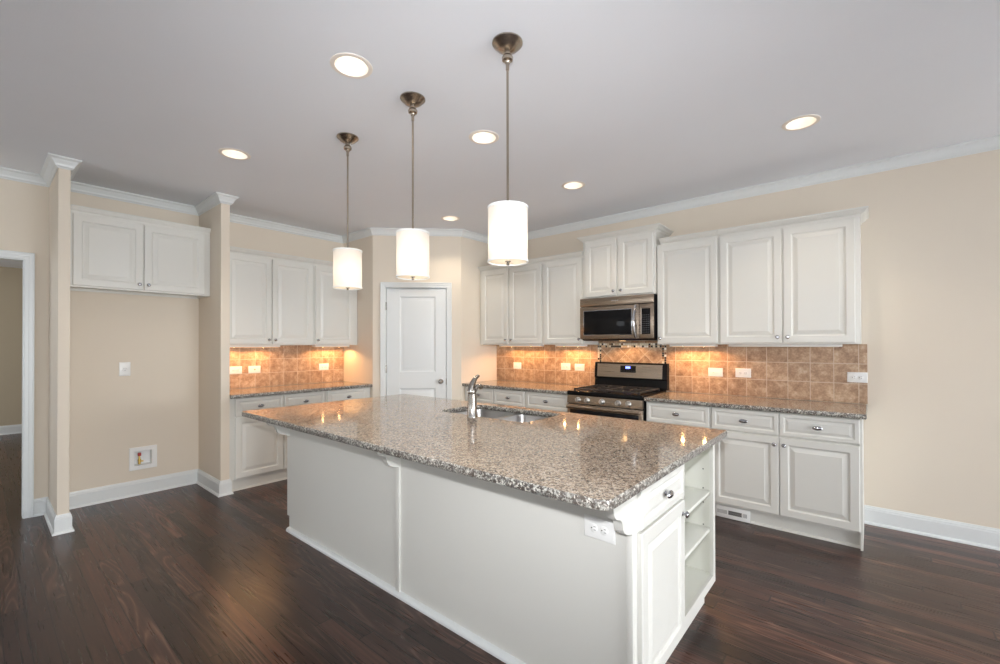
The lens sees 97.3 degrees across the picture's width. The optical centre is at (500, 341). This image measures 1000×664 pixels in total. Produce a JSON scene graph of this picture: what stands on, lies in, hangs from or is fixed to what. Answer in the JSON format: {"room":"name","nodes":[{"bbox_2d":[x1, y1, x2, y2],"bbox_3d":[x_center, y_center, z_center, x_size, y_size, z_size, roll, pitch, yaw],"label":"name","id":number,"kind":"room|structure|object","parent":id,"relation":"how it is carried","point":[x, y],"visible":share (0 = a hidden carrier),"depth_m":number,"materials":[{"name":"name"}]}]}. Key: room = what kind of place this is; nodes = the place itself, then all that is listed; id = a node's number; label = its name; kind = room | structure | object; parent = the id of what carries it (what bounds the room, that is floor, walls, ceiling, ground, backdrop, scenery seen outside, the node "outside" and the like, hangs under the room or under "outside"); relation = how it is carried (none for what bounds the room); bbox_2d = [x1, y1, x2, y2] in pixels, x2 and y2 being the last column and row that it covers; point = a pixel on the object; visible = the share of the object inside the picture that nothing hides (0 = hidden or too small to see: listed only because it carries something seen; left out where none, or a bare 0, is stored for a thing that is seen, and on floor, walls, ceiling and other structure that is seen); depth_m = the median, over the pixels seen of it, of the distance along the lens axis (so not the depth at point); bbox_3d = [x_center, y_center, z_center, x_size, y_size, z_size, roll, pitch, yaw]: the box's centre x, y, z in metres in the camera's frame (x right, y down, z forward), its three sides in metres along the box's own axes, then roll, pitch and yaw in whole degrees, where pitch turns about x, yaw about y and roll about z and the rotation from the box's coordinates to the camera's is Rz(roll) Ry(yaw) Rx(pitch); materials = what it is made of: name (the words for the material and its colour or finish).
{"room":"kitchen","nodes":[
{"label":"kitchen","id":0,"kind":"room"},
{"bbox_2d":[0,267,21,425],"bbox_3d":[-8.186,0.112,6.307,0.100,2.640,3.700,0,0,40],"label":"wall","id":1,"kind":"structure","parent":0,"point":[10,278],"depth_m":6.87,"materials":[{"name":"paint"}]},
{"bbox_2d":[0,260,21,267],"bbox_3d":[-6.322,-1.201,4.744,5.180,0.040,3.700,0,0,40],"label":"ceiling","id":2,"kind":"structure","parent":0,"point":[3,263],"depth_m":6.62,"materials":[{"name":"paint"}]},
{"bbox_2d":[48,168,70,514],"bbox_3d":[-3.461,0.025,3.446,0.635,2.759,0.066,0,0,40],"label":"column","id":3,"kind":"structure","parent":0,"point":[60,187],"depth_m":3.25,"materials":[{"name":"paint"}]},
{"bbox_2d":[0,178,342,498],"bbox_3d":[-4.479,0.024,2.808,0.120,2.759,10.520,0,0,40],"label":"wall","id":4,"kind":"structure","parent":0,"point":[111,414],"depth_m":3.96,"materials":[{"name":"paint"}]},
{"bbox_2d":[0,424,21,434],"bbox_3d":[-6.240,1.349,4.663,4.980,0.138,3.500,0,0,40],"label":"baseboard","id":5,"kind":"structure","parent":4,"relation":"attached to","point":[8,429],"depth_m":6.86,"materials":[{"name":"paint"}]},
{"bbox_2d":[0,250,34,518],"bbox_3d":[-4.128,0.344,3.204,0.142,2.122,1.000,0,0,40],"label":"trim","id":6,"kind":"structure","parent":4,"relation":"attached to","point":[27,259],"depth_m":3.52,"materials":[{"name":"paint"}]},
{"bbox_2d":[119,362,130,375],"bbox_3d":[-3.401,0.245,3.983,0.011,0.124,0.080,0,0,40],"label":"electrical outlet","id":7,"kind":"object","parent":4,"relation":"attached to","point":[124,367],"visible":1,"depth_m":3.98,"materials":[{"name":"white plastic"}]},
{"bbox_2d":[34,469,233,535],"bbox_3d":[-3.119,1.337,3.813,0.651,0.138,1.238,0,0,40],"label":"baseboard","id":8,"kind":"structure","parent":4,"relation":"attached to","point":[57,524],"depth_m":3.96,"materials":[{"name":"paint"}]},
{"bbox_2d":[70,204,210,298],"bbox_3d":[-3.211,-0.760,3.930,0.378,0.650,0.987,0,0,40],"label":"upper cabinet","id":9,"kind":"object","parent":4,"relation":"attached to","point":[111,252],"visible":0.97,"depth_m":3.79,"materials":[{"name":"paint"}]},
{"bbox_2d":[129,445,156,470],"bbox_3d":[-3.338,1.073,4.101,0.071,0.207,0.204,0,0,40],"label":"box","id":10,"kind":"object","parent":4,"relation":"attached to","point":[143,457],"visible":1,"depth_m":4.10,"materials":[{"name":"white plastic"}]},
{"bbox_2d":[230,246,314,344],"bbox_3d":[-2.540,-0.452,4.731,0.370,0.974,0.948,0,0,40],"label":"upper cabinet","id":11,"kind":"object","parent":4,"relation":"attached to","point":[271,294],"visible":0.91,"depth_m":4.63,"materials":[{"name":"paint"}]},
{"bbox_2d":[230,345,279,347],"bbox_3d":[-2.649,0.046,4.640,0.090,0.023,0.600,0,0,40],"label":"light","id":12,"kind":"object","parent":11,"relation":"attached to","point":[231,346],"visible":0.74,"depth_m":4.62,"materials":[{"name":"white plastic"}]},
{"bbox_2d":[230,345,343,388],"bbox_3d":[-2.498,0.267,5.060,0.008,0.460,1.512,0,0,40],"label":"tile backsplash","id":13,"kind":"structure","parent":4,"relation":"attached to","point":[284,364],"depth_m":5.08,"materials":[{"name":"beige tile"}]},
{"bbox_2d":[230,366,241,373],"bbox_3d":[-2.812,0.299,4.672,0.009,0.080,0.124,0,0,40],"label":"electrical outlet","id":14,"kind":"object","parent":13,"relation":"attached to","point":[235,369],"visible":0.98,"depth_m":4.67,"materials":[{"name":"white plastic"}]},
{"bbox_2d":[248,366,260,372],"bbox_3d":[-2.690,0.301,4.814,0.012,0.080,0.124,0,0,40],"label":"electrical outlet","id":15,"kind":"object","parent":13,"relation":"attached to","point":[251,369],"visible":1,"depth_m":4.81,"materials":[{"name":"white plastic"}]},
{"bbox_2d":[319,363,328,369],"bbox_3d":[-2.177,0.306,5.427,0.009,0.080,0.124,0,0,40],"label":"electrical outlet","id":16,"kind":"object","parent":13,"relation":"attached to","point":[325,366],"visible":1,"depth_m":5.43,"materials":[{"name":"white plastic"}]},
{"bbox_2d":[313,259,356,344],"bbox_3d":[-2.053,-0.449,5.309,0.370,0.974,0.560,0,0,40],"label":"upper cabinet","id":17,"kind":"object","parent":4,"relation":"attached to","point":[334,310],"visible":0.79,"depth_m":5.15,"materials":[{"name":"paint"}]},
{"bbox_2d":[312,345,348,346],"bbox_3d":[-2.057,0.050,5.344,0.090,0.023,0.440,0,0,40],"label":"light","id":18,"kind":"object","parent":17,"relation":"attached to","point":[312,345],"visible":1,"depth_m":5.29,"materials":[{"name":"white plastic"}]},
{"bbox_2d":[198,203,229,480],"bbox_3d":[-2.778,0.029,4.258,0.635,2.759,0.074,0,0,40],"label":"wall","id":19,"kind":"structure","parent":0,"point":[214,310],"depth_m":4.10,"materials":[{"name":"paint"}]},
{"bbox_2d":[343,235,372,396],"bbox_3d":[-1.776,0.035,5.515,0.770,2.759,0.110,0,0,40],"label":"wall","id":20,"kind":"structure","parent":0,"point":[358,359],"depth_m":5.34,"materials":[{"name":"paint"}]},
{"bbox_2d":[373,235,460,399],"bbox_3d":[-0.997,0.032,5.312,1.048,2.759,0.110,0,0,-4],"label":"wall","id":21,"kind":"structure","parent":0,"point":[444,251],"depth_m":5.27,"materials":[{"name":"paint"}]},
{"bbox_2d":[380,282,451,398],"bbox_3d":[-1.006,0.350,5.299,0.844,2.123,0.132,0,0,-4],"label":"trim","id":22,"kind":"structure","parent":21,"relation":"attached to","point":[383,285],"depth_m":5.25,"materials":[{"name":"paint"}]},
{"bbox_2d":[386,288,446,398],"bbox_3d":[-1.006,0.379,5.251,0.722,2.040,0.098,0,0,-4],"label":"door","id":23,"kind":"structure","parent":21,"relation":"in","point":[416,318],"depth_m":5.27,"materials":[{"name":"paint"}]},
{"bbox_2d":[461,237,496,400],"bbox_3d":[-0.262,0.033,5.624,0.110,2.759,0.780,0,0,40],"label":"wall","id":24,"kind":"structure","parent":0,"point":[476,359],"depth_m":5.45,"materials":[{"name":"paint"}]},
{"bbox_2d":[0,0,999,235],"bbox_3d":[0.262,-1.401,-1.254,12.620,0.020,10.600,0,0,40],"label":"ceiling","id":25,"kind":"structure","parent":0,"point":[641,103],"depth_m":2.46,"materials":[{"name":"paint"}]},
{"bbox_2d":[218,148,250,159],"bbox_3d":[-1.919,-1.409,3.177,0.202,0.112,0.202,0,0,40],"label":"recessed light","id":26,"kind":"object","parent":25,"relation":"in","point":[232,153],"visible":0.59,"depth_m":3.23,"materials":[{"name":"white glass"}]},
{"bbox_2d":[333,132,361,289],"bbox_3d":[-1.014,-0.853,2.922,0.188,1.018,0.188,0,0,40],"label":"pendant light","id":27,"kind":"object","parent":25,"relation":"hanging from","point":[347,262],"visible":1,"depth_m":2.86,"materials":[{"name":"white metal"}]},
{"bbox_2d":[334,287,360,288],"bbox_3d":[-1.013,-0.361,2.918,0.178,0.001,0.178,0,0,40],"label":"diffuser","id":28,"kind":"object","parent":27,"relation":"attached to","point":[334,287],"depth_m":2.96,"materials":[{"name":"white glass"}]},
{"bbox_2d":[330,53,372,78],"bbox_3d":[-0.737,-1.417,2.179,0.202,0.112,0.202,0,0,40],"label":"recessed light","id":29,"kind":"object","parent":25,"relation":"in","point":[350,65],"visible":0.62,"depth_m":2.23,"materials":[{"name":"white glass"}]},
{"bbox_2d":[396,91,429,279],"bbox_3d":[-0.490,-0.856,2.463,0.188,1.018,0.188,0,0,40],"label":"pendant light","id":30,"kind":"object","parent":25,"relation":"hanging from","point":[412,244],"visible":1,"depth_m":2.40,"materials":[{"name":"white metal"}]},
{"bbox_2d":[398,275,427,278],"bbox_3d":[-0.489,-0.365,2.460,0.178,0.001,0.178,0,0,40],"label":"diffuser","id":31,"kind":"object","parent":30,"relation":"attached to","point":[405,276],"depth_m":2.49,"materials":[{"name":"white glass"}]},
{"bbox_2d":[441,216,459,220],"bbox_3d":[-0.545,-1.402,4.804,0.202,0.112,0.202,0,0,40],"label":"recessed light","id":32,"kind":"object","parent":25,"relation":"in","point":[446,218],"visible":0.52,"depth_m":4.86,"materials":[{"name":"white glass"}]},
{"bbox_2d":[469,130,498,144],"bbox_3d":[-0.110,-1.414,2.930,0.202,0.112,0.202,0,0,40],"label":"recessed light","id":33,"kind":"object","parent":25,"relation":"in","point":[483,137],"visible":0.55,"depth_m":2.99,"materials":[{"name":"white glass"}]},
{"bbox_2d":[487,32,527,265],"bbox_3d":[0.034,-0.860,2.010,0.188,1.018,0.188,0,0,40],"label":"pendant light","id":34,"kind":"object","parent":25,"relation":"hanging from","point":[508,219],"visible":1,"depth_m":1.95,"materials":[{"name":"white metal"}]},
{"bbox_2d":[489,259,526,264],"bbox_3d":[0.035,-0.369,2.006,0.178,0.001,0.178,0,0,40],"label":"diffuser","id":35,"kind":"object","parent":34,"relation":"attached to","point":[498,261],"depth_m":2.02,"materials":[{"name":"white glass"}]},
{"bbox_2d":[562,181,584,189],"bbox_3d":[0.633,-1.410,3.814,0.202,0.112,0.202,0,0,40],"label":"recessed light","id":36,"kind":"object","parent":25,"relation":"in","point":[571,185],"visible":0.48,"depth_m":3.87,"materials":[{"name":"white glass"}]},
{"bbox_2d":[782,114,820,130],"bbox_3d":[1.876,-1.419,2.745,0.202,0.112,0.202,0,0,40],"label":"recessed light","id":37,"kind":"object","parent":25,"relation":"in","point":[804,121],"visible":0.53,"depth_m":2.79,"materials":[{"name":"white glass"}]},
{"bbox_2d":[0,433,999,663],"bbox_3d":[-3.474,1.425,1.877,13.200,0.060,10.600,0,0,40],"label":"floor","id":38,"kind":"structure","parent":0,"point":[189,574],"depth_m":2.41,"materials":[{"name":"brown wood"}]},
{"bbox_2d":[229,391,324,491],"bbox_3d":[-2.433,0.971,4.633,0.645,0.878,0.946,0,0,40],"label":"base cabinet","id":39,"kind":"object","parent":38,"relation":"on","point":[257,453],"visible":0.6,"depth_m":4.27,"materials":[{"name":"paint"}]},
{"bbox_2d":[230,381,371,398],"bbox_3d":[-2.248,0.514,4.849,0.640,0.034,1.511,0,0,40],"label":"countertop","id":40,"kind":"structure","parent":39,"relation":"on","point":[313,387],"depth_m":4.70,"materials":[{"name":"stone"}]},
{"bbox_2d":[325,387,369,401],"bbox_3d":[-1.946,0.974,5.211,0.645,0.878,0.562,0,0,40],"label":"drawer","id":41,"kind":"object","parent":38,"relation":"on","point":[355,393],"visible":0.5,"depth_m":5.00,"materials":[{"name":"paint"}]},
{"bbox_2d":[266,413,703,663],"bbox_3d":[-0.274,0.955,2.772,2.710,0.880,1.222,0,0,40],"label":"kitchen island","id":42,"kind":"object","parent":38,"relation":"on","point":[516,574],"visible":0.76,"depth_m":2.05,"materials":[{"name":"paint"}]},
{"bbox_2d":[242,394,726,510],"bbox_3d":[-0.297,0.497,2.725,2.790,0.034,1.413,0,0,40],"label":"island countertop","id":43,"kind":"structure","parent":42,"relation":"on","point":[599,463],"depth_m":2.12,"materials":[{"name":"stone"}]},
{"bbox_2d":[467,375,482,417],"bbox_3d":[-0.161,0.346,2.848,0.066,0.269,0.133,0,0,40],"label":"kitchen faucet","id":44,"kind":"object","parent":43,"relation":"on","point":[472,388],"visible":1,"depth_m":2.80,"materials":[{"name":"grey metal"}]},
{"bbox_2d":[455,409,548,421],"bbox_3d":[-0.010,0.614,3.011,0.780,0.195,0.440,0,0,40],"label":"sink","id":45,"kind":"object","parent":43,"relation":"in","point":[493,414],"visible":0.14,"depth_m":3.14,"materials":[{"name":"silver metal"}]},
{"bbox_2d":[584,514,615,544],"bbox_3d":[0.368,0.698,1.640,0.128,0.082,0.009,0,0,40],"label":"electrical outlet","id":46,"kind":"object","parent":42,"relation":"attached to","point":[597,528],"visible":0.99,"depth_m":1.64,"materials":[{"name":"white plastic"}]},
{"bbox_2d":[590,523,597,532],"bbox_3d":[0.350,0.698,1.651,0.033,0.033,0.002,0,0,40],"label":"receptacle","id":47,"kind":"object","parent":46,"relation":"attached to","point":[593,526],"depth_m":1.65,"materials":[{"name":"grey plastic"}]},
{"bbox_2d":[600,526,607,535],"bbox_3d":[0.382,0.698,1.624,0.033,0.033,0.002,0,0,40],"label":"receptacle","id":48,"kind":"object","parent":46,"relation":"attached to","point":[603,529],"depth_m":1.62,"materials":[{"name":"grey plastic"}]},
{"bbox_2d":[465,386,525,407],"bbox_3d":[0.102,0.970,5.240,0.925,0.878,0.645,0,0,40],"label":"base cabinet","id":49,"kind":"object","parent":38,"relation":"on","point":[485,395],"visible":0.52,"depth_m":4.94,"materials":[{"name":"paint"}]},
{"bbox_2d":[462,380,582,394],"bbox_3d":[0.308,0.510,5.063,1.474,0.034,0.639,0,0,40],"label":"countertop","id":50,"kind":"structure","parent":49,"relation":"on","point":[494,384],"depth_m":4.89,"materials":[{"name":"stone"}]},
{"bbox_2d":[526,391,567,411],"bbox_3d":[0.667,0.966,4.766,0.546,0.878,0.645,0,0,40],"label":"base cabinet","id":51,"kind":"object","parent":38,"relation":"on","point":[536,400],"visible":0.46,"depth_m":4.54,"materials":[{"name":"paint"}]},
{"bbox_2d":[566,362,668,420],"bbox_3d":[1.136,0.807,4.303,0.778,1.188,0.716,0,0,40],"label":"gas range","id":52,"kind":"object","parent":38,"relation":"on","point":[619,390],"visible":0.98,"depth_m":4.28,"materials":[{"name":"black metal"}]},
{"bbox_2d":[567,388,666,400],"bbox_3d":[1.139,0.495,4.308,0.764,0.042,0.597,0,0,40],"label":"cooktop","id":53,"kind":"object","parent":52,"relation":"in","point":[604,394],"depth_m":4.12,"materials":[{"name":"black metal"}]},
{"bbox_2d":[636,464,688,663],"bbox_3d":[0.534,0.895,1.848,0.378,0.773,0.487,0,0,40],"label":"base cabinet","id":54,"kind":"object","parent":38,"relation":"on","point":[661,514],"visible":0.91,"depth_m":1.70,"materials":[{"name":"paint"}]},
{"bbox_2d":[646,401,711,428],"bbox_3d":[1.671,0.959,3.920,0.534,0.878,0.645,0,0,40],"label":"base cabinet","id":55,"kind":"object","parent":38,"relation":"on","point":[669,413],"visible":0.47,"depth_m":3.68,"materials":[{"name":"paint"}]},
{"bbox_2d":[682,444,714,626],"bbox_3d":[0.852,0.897,2.263,0.330,0.773,0.553,0,0,40],"label":"base cabinet","id":56,"kind":"object","parent":38,"relation":"on","point":[699,472],"visible":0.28,"depth_m":2.36,"materials":[{"name":"paint"}]},
{"bbox_2d":[712,407,863,550],"bbox_3d":[2.236,0.955,3.445,0.938,0.878,0.645,0,0,40],"label":"base cabinet","id":57,"kind":"object","parent":38,"relation":"on","point":[800,474],"visible":0.94,"depth_m":3.17,"materials":[{"name":"paint"}]},
{"bbox_2d":[716,504,749,522],"bbox_3d":[1.822,1.345,3.452,0.245,0.090,0.010,0,0,40],"label":"vent","id":58,"kind":"object","parent":57,"relation":"attached to","point":[723,511],"visible":1,"depth_m":3.44,"materials":[{"name":"white plastic"}]},
{"bbox_2d":[644,391,866,419],"bbox_3d":[2.036,0.498,3.609,1.497,0.034,0.639,0,0,40],"label":"countertop","id":59,"kind":"structure","parent":57,"relation":"on","point":[819,408],"depth_m":3.43,"materials":[{"name":"stone"}]},
{"bbox_2d":[504,149,999,528],"bbox_3d":[4.198,0.003,2.302,10.992,2.759,0.120,0,0,40],"label":"wall","id":60,"kind":"structure","parent":0,"point":[930,236],"depth_m":3.18,"materials":[{"name":"paint"}]},
{"bbox_2d":[0,135,999,243],"bbox_3d":[0.277,-1.329,2.251,16.184,0.077,7.103,0,0,0],"label":"trim","id":61,"kind":"structure","parent":60,"relation":"attached to","point":[53,162],"depth_m":3.94,"materials":[{"name":"paint"}]},
{"bbox_2d":[478,257,542,344],"bbox_3d":[0.200,-0.454,5.344,0.957,0.974,0.370,0,0,40],"label":"upper cabinet","id":62,"kind":"object","parent":60,"relation":"attached to","point":[511,299],"visible":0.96,"depth_m":5.19,"materials":[{"name":"paint"}]},
{"bbox_2d":[499,345,543,346],"bbox_3d":[0.250,0.045,5.337,0.620,0.023,0.090,0,0,40],"label":"light","id":63,"kind":"object","parent":62,"relation":"attached to","point":[499,345],"visible":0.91,"depth_m":5.28,"materials":[{"name":"white plastic"}]},
{"bbox_2d":[541,251,597,344],"bbox_3d":[0.765,-0.458,4.869,0.514,0.974,0.370,0,0,40],"label":"upper cabinet","id":64,"kind":"object","parent":60,"relation":"attached to","point":[562,275],"visible":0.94,"depth_m":4.74,"materials":[{"name":"paint"}]},
{"bbox_2d":[555,345,586,346],"bbox_3d":[0.786,0.041,4.886,0.360,0.023,0.090,0,0,40],"label":"light","id":65,"kind":"object","parent":64,"relation":"attached to","point":[555,345],"visible":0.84,"depth_m":4.84,"materials":[{"name":"white plastic"}]},
{"bbox_2d":[577,223,673,298],"bbox_3d":[1.251,-0.768,4.452,0.862,0.641,0.385,0,0,40],"label":"upper cabinet","id":66,"kind":"object","parent":60,"relation":"attached to","point":[623,262],"visible":0.94,"depth_m":4.29,"materials":[{"name":"paint"}]},
{"bbox_2d":[580,294,657,340],"bbox_3d":[1.218,-0.228,4.412,0.766,0.433,0.466,0,0,40],"label":"microwave","id":67,"kind":"object","parent":66,"relation":"attached to","point":[630,317],"visible":0.99,"depth_m":4.25,"materials":[{"name":"silver metal"}]},
{"bbox_2d":[497,341,867,403],"bbox_3d":[1.386,0.229,4.582,3.744,0.514,0.010,0,0,40],"label":"tile backsplash","id":68,"kind":"structure","parent":60,"relation":"attached to","point":[800,373],"depth_m":4.04,"materials":[{"name":"tile"}]},
{"bbox_2d":[513,362,520,368],"bbox_3d":[0.212,0.298,5.558,0.124,0.080,0.011,0,0,40],"label":"light switch","id":69,"kind":"object","parent":68,"relation":"attached to","point":[516,365],"visible":1,"depth_m":5.56,"materials":[{"name":"white plastic"}]},
{"bbox_2d":[561,363,569,369],"bbox_3d":[0.756,0.285,5.101,0.124,0.080,0.009,0,0,40],"label":"electrical outlet","id":70,"kind":"object","parent":68,"relation":"attached to","point":[564,366],"visible":1,"depth_m":5.10,"materials":[{"name":"white plastic"}]},
{"bbox_2d":[575,364,583,370],"bbox_3d":[0.895,0.287,4.983,0.124,0.080,0.011,0,0,40],"label":"light switch","id":71,"kind":"object","parent":68,"relation":"attached to","point":[578,367],"visible":1,"depth_m":4.98,"materials":[{"name":"white plastic"}]},
{"bbox_2d":[708,368,722,376],"bbox_3d":[1.986,0.279,4.064,0.124,0.080,0.011,0,0,40],"label":"light switch","id":72,"kind":"object","parent":68,"relation":"attached to","point":[717,372],"visible":1,"depth_m":4.06,"materials":[{"name":"white plastic"}]},
{"bbox_2d":[735,368,750,377],"bbox_3d":[2.162,0.276,3.918,0.124,0.080,0.009,0,0,40],"label":"electrical outlet","id":73,"kind":"object","parent":68,"relation":"attached to","point":[739,372],"visible":1,"depth_m":3.92,"materials":[{"name":"white plastic"}]},
{"bbox_2d":[847,372,867,382],"bbox_3d":[2.767,0.274,3.409,0.124,0.080,0.009,0,0,40],"label":"electrical outlet","id":74,"kind":"object","parent":68,"relation":"attached to","point":[858,377],"visible":1,"depth_m":3.41,"materials":[{"name":"white plastic"}]},
{"bbox_2d":[657,230,718,344],"bbox_3d":[1.754,-0.465,4.037,0.529,0.974,0.370,0,0,40],"label":"upper cabinet","id":75,"kind":"object","parent":60,"relation":"attached to","point":[687,265],"visible":0.93,"depth_m":3.91,"materials":[{"name":"paint"}]},
{"bbox_2d":[670,344,717,346],"bbox_3d":[1.777,0.034,4.052,0.400,0.023,0.090,0,0,40],"label":"light","id":76,"kind":"object","parent":75,"relation":"attached to","point":[676,345],"visible":1,"depth_m":4.00,"materials":[{"name":"white plastic"}]},
{"bbox_2d":[717,206,868,343],"bbox_3d":[2.334,-0.469,3.548,0.983,0.974,0.370,0,0,40],"label":"upper cabinet","id":77,"kind":"object","parent":60,"relation":"attached to","point":[784,283],"visible":0.98,"depth_m":3.41,"materials":[{"name":"paint"}]},
{"bbox_2d":[728,344,841,346],"bbox_3d":[2.308,0.030,3.604,0.780,0.022,0.090,0,0,40],"label":"light","id":78,"kind":"object","parent":77,"relation":"attached to","point":[729,345],"visible":1,"depth_m":3.55,"materials":[{"name":"white plastic"}]},
{"bbox_2d":[864,505,999,550],"bbox_3d":[5.578,1.303,1.039,7.268,0.138,0.026,0,0,40],"label":"baseboard","id":79,"kind":"structure","parent":60,"relation":"attached to","point":[955,531],"depth_m":3.13,"materials":[{"name":"paint"}]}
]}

